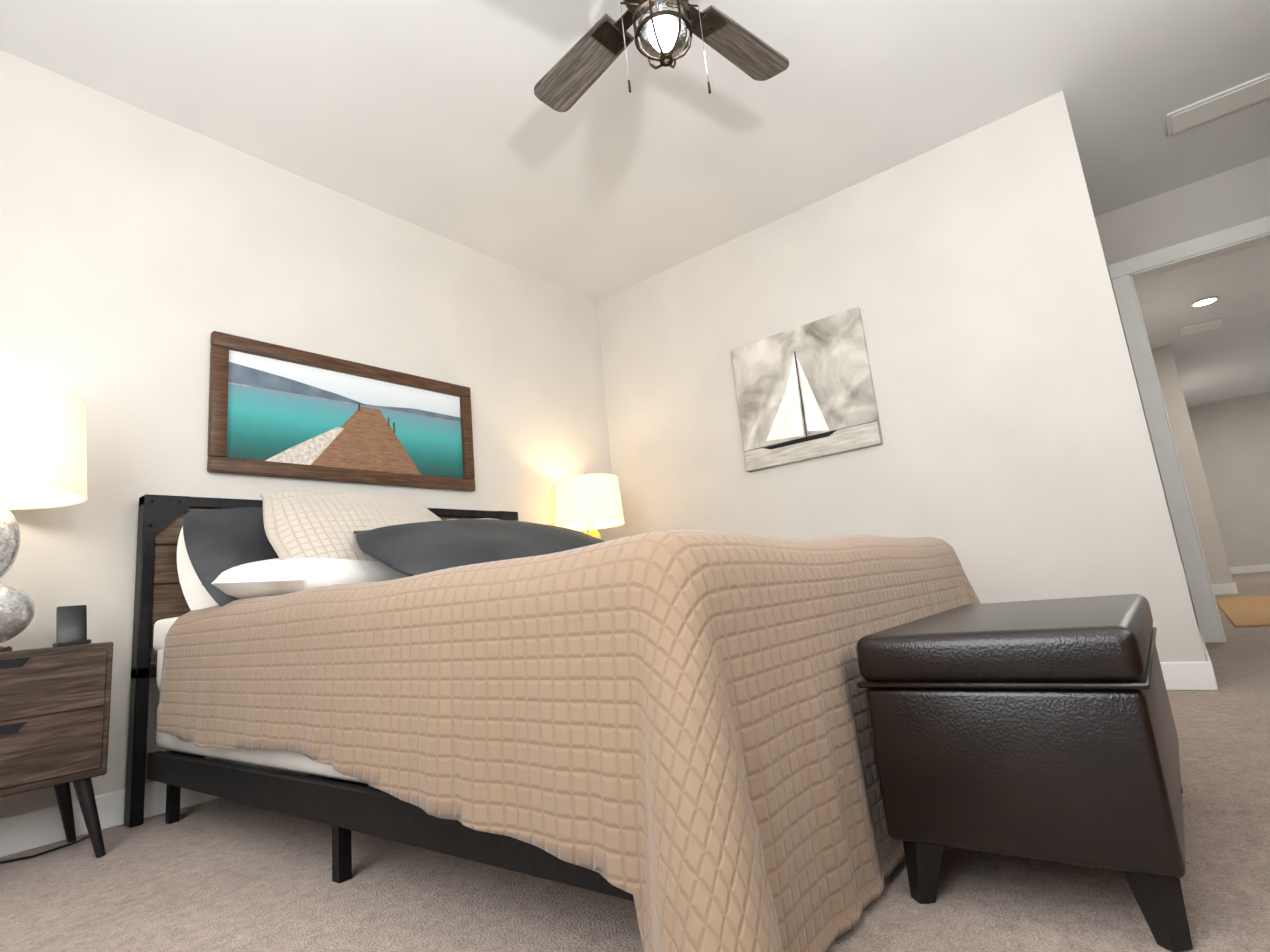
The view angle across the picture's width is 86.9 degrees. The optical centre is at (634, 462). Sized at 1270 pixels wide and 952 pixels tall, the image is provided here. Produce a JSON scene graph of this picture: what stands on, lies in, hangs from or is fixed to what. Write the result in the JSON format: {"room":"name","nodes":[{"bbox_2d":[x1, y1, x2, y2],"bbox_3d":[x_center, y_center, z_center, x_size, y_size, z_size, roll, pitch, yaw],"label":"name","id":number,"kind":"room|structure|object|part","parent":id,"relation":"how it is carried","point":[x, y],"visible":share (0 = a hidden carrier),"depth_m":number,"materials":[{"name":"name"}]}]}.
{"room":"bedroom","nodes":[
{"label":"bedroom","id":0,"kind":"room"},
{"bbox_2d":[0,50,617,817],"bbox_3d":[-1.560,-0.060,2.516,0.160,2.440,4.400,-14,-14,37],"label":"wall","id":1,"kind":"structure","parent":0,"point":[144,254],"depth_m":2.45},
{"bbox_2d":[0,762,308,857],"bbox_3d":[-1.380,1.066,2.239,0.014,0.100,4.400,-14,-14,37],"label":"baseboard","id":2,"kind":"structure","parent":1,"relation":"attached to","point":[30,830],"depth_m":1.94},
{"bbox_2d":[207,331,475,491],"bbox_3d":[-1.179,-0.173,2.886,0.033,0.530,1.170,-14,-14,37],"label":"framed picture","id":3,"kind":"object","parent":1,"relation":"attached to","point":[275,410],"visible":1,"depth_m":2.78,"materials":[{"name":"brown wood"}]},
{"bbox_2d":[0,572,1269,951],"bbox_3d":[3.416,1.210,4.955,5.000,0.060,14.600,-14,-14,37],"label":"floor","id":4,"kind":"structure","parent":0,"point":[222,874],"depth_m":1.26,"materials":[{"name":"carpet"}]},
{"bbox_2d":[0,642,113,857],"bbox_3d":[-1.640,0.760,1.693,0.307,0.542,0.449,-14,-14,37],"label":"nightstand","id":5,"kind":"object","parent":4,"relation":"on","point":[55,702],"visible":0.96,"depth_m":1.71,"materials":[{"name":"brown wood"}]},
{"bbox_2d":[0,377,88,863],"bbox_3d":[-1.634,0.401,1.751,0.415,1.252,0.523,-14,-14,37],"label":"lamp","id":6,"kind":"object","parent":5,"relation":"on","point":[43,452],"depth_m":1.74,"materials":[{"name":"white fabric"}]},
{"bbox_3d":[-1.655,0.778,1.841,0.129,0.556,0.340,-14,-14,37],"label":"lamp cord","id":7,"kind":"part","parent":6,"relation":"part of","materials":[{"name":"black plastic"}]},
{"bbox_2d":[53,605,91,646],"bbox_3d":[-1.554,0.449,1.854,0.070,0.109,0.070,-14,-14,37],"label":"charger","id":8,"kind":"object","parent":5,"relation":"on","point":[71,625],"visible":0.98,"depth_m":1.86,"materials":[{"name":"black plastic"}]},
{"bbox_2d":[124,491,980,951],"bbox_3d":[-0.185,0.449,2.031,2.304,0.995,1.930,-14,-14,37],"label":"bed","id":9,"kind":"object","parent":4,"relation":"on","point":[668,733],"visible":0.92,"depth_m":1.10,"materials":[{"name":"beige fabric"}]},
{"bbox_2d":[353,519,646,587],"bbox_3d":[-0.403,0.284,2.172,0.485,0.240,0.950,-14,-14,37],"label":"pillow","id":10,"kind":"object","parent":9,"relation":"on","point":[384,553],"depth_m":1.95,"materials":[{"name":"grey fabric"}]},
{"bbox_2d":[856,594,1192,951],"bbox_3d":[0.790,0.505,1.302,0.404,0.422,0.784,-14,-14,37],"label":"bench","id":11,"kind":"object","parent":4,"relation":"on","point":[1041,729],"visible":1,"depth_m":1.00,"materials":[{"name":"leather"}]},
{"bbox_2d":[1215,595,1269,626],"bbox_3d":[4.601,0.992,4.630,0.840,0.012,2.420,-14,-14,37],"label":"rug","id":12,"kind":"object","parent":4,"relation":"on","point":[1252,611],"visible":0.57,"depth_m":4.68,"materials":[{"name":"fabric"}]},
{"bbox_3d":[-0.189,0.977,3.522,0.307,0.542,0.449,-14,-14,37],"label":"nightstand","id":13,"kind":"object","parent":4,"relation":"on","visible":0},
{"bbox_2d":[555,473,623,539],"bbox_3d":[-0.237,0.378,3.593,0.370,0.664,0.370,-14,-14,37],"label":"lamp","id":14,"kind":"object","parent":13,"relation":"on","point":[589,504],"visible":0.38,"depth_m":3.48,"materials":[{"name":"white fabric"}]},
{"bbox_2d":[0,0,1269,407],"bbox_3d":[3.175,-1.232,5.436,5.000,0.060,14.600,-14,-14,37],"label":"ceiling","id":15,"kind":"structure","parent":0,"point":[438,116],"depth_m":2.73,"materials":[{"name":"paint"}]},
{"bbox_2d":[534,0,788,111],"bbox_3d":[0.070,-1.298,1.895,0.857,0.575,0.857,-6,-11,2],"label":"ceiling fan","id":16,"kind":"object","parent":15,"relation":"hanging from","point":[570,77],"visible":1,"depth_m":2.08,"materials":[{"name":"brown wood"}]},
{"bbox_3d":[-0.148,-1.282,2.138,0.140,0.017,0.475,18,-24,-38],"label":"blade","id":17,"kind":"part","parent":16,"relation":"part of","materials":[{"name":"brown wood"}]},
{"bbox_3d":[0.305,-1.330,2.119,0.475,0.017,0.140,4,-4,-42],"label":"blade","id":18,"kind":"part","parent":16,"relation":"part of","materials":[{"name":"brown wood"}]},
{"bbox_2d":[1180,318,1222,336],"bbox_3d":[5.221,-1.248,6.187,0.300,0.012,0.300,-14,-14,37],"label":"ceiling vent","id":19,"kind":"object","parent":15,"relation":"in","point":[1201,327],"visible":0.98,"depth_m":6.17,"materials":[{"name":"white metal"}]},
{"bbox_2d":[1190,297,1219,306],"bbox_3d":[4.694,-1.326,5.524,0.190,0.012,0.190,-14,-14,37],"label":"recessed light","id":20,"kind":"object","parent":15,"relation":"in","point":[1205,301],"visible":0.98,"depth_m":5.51,"materials":[{"name":"white glass"}]},
{"bbox_2d":[1166,73,1269,136],"bbox_3d":[2.733,-1.637,2.957,0.620,0.016,0.210,-14,-14,37],"label":"vent panel","id":21,"kind":"object","parent":15,"relation":"attached to","point":[1240,96],"visible":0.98,"depth_m":3.02,"materials":[{"name":"paint"}]},
{"bbox_2d":[597,91,1205,661],"bbox_3d":[2.434,0.126,5.459,2.810,2.440,5.170,-14,-14,37],"label":"wall","id":22,"kind":"structure","parent":0,"point":[1011,459],"depth_m":3.03,"materials":[{"name":"paint"}]},
{"bbox_2d":[731,307,882,471],"bbox_3d":[0.851,-0.357,3.434,0.720,0.690,0.033,-14,-14,37],"label":"framed picture","id":23,"kind":"object","parent":22,"relation":"attached to","point":[805,392],"visible":0.98,"depth_m":3.40,"materials":[{"name":"fabric"}]},
{"bbox_2d":[1181,562,1188,590],"bbox_3d":[2.323,0.479,2.832,0.008,0.116,0.072,-14,-14,37],"label":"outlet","id":24,"kind":"object","parent":22,"relation":"attached to","point":[1185,577],"visible":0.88,"depth_m":2.81,"materials":[{"name":"white plastic"}]},
{"bbox_2d":[1160,656,1218,690],"bbox_3d":[1.027,1.008,3.150,2.624,0.100,0.018,-14,-14,37],"label":"baseboard","id":25,"kind":"structure","parent":22,"relation":"attached to","point":[1196,675],"depth_m":2.40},
{"bbox_2d":[1197,624,1208,655],"bbox_3d":[2.488,0.821,2.932,0.014,0.100,1.404,-14,-14,37],"label":"baseboard","id":26,"kind":"structure","parent":22,"relation":"attached to","point":[1203,644],"depth_m":2.75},
{"bbox_2d":[1095,156,1269,621],"bbox_3d":[3.612,-0.438,3.187,1.950,2.440,0.120,-14,-14,37],"label":"wall","id":27,"kind":"structure","parent":0,"point":[1224,200],"depth_m":3.68,"materials":[{"name":"paint"}]},
{"bbox_2d":[1108,215,1269,642],"bbox_3d":[3.264,-0.193,3.434,0.990,2.125,0.152,-14,-14,37],"label":"door frame","id":28,"kind":"structure","parent":27,"relation":"attached to","point":[1125,274],"depth_m":3.63,"materials":[{"name":"white wood"}]},
{"bbox_2d":[1151,345,1232,584],"bbox_3d":[6.364,0.319,8.407,1.030,2.440,4.330,-14,-14,37],"label":"wall","id":29,"kind":"structure","parent":0,"point":[1196,484],"depth_m":6.46,"materials":[{"name":"paint"}]},
{"bbox_2d":[1212,583,1235,594],"bbox_3d":[5.390,1.197,6.292,0.330,0.100,0.014,-14,-14,37],"label":"baseboard","id":30,"kind":"structure","parent":29,"relation":"attached to","point":[1219,589],"depth_m":6.22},
{"bbox_2d":[1187,392,1269,566],"bbox_3d":[8.366,0.375,9.691,2.600,2.440,0.160,-14,-14,37],"label":"wall","id":31,"kind":"structure","parent":0,"point":[1232,437],"depth_m":9.47,"materials":[{"name":"paint"}]},
{"bbox_2d":[1229,564,1269,573],"bbox_3d":[8.841,1.406,9.079,1.530,0.100,0.014,-14,-14,37],"label":"baseboard","id":32,"kind":"structure","parent":31,"relation":"attached to","point":[1254,568],"depth_m":9.30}
]}

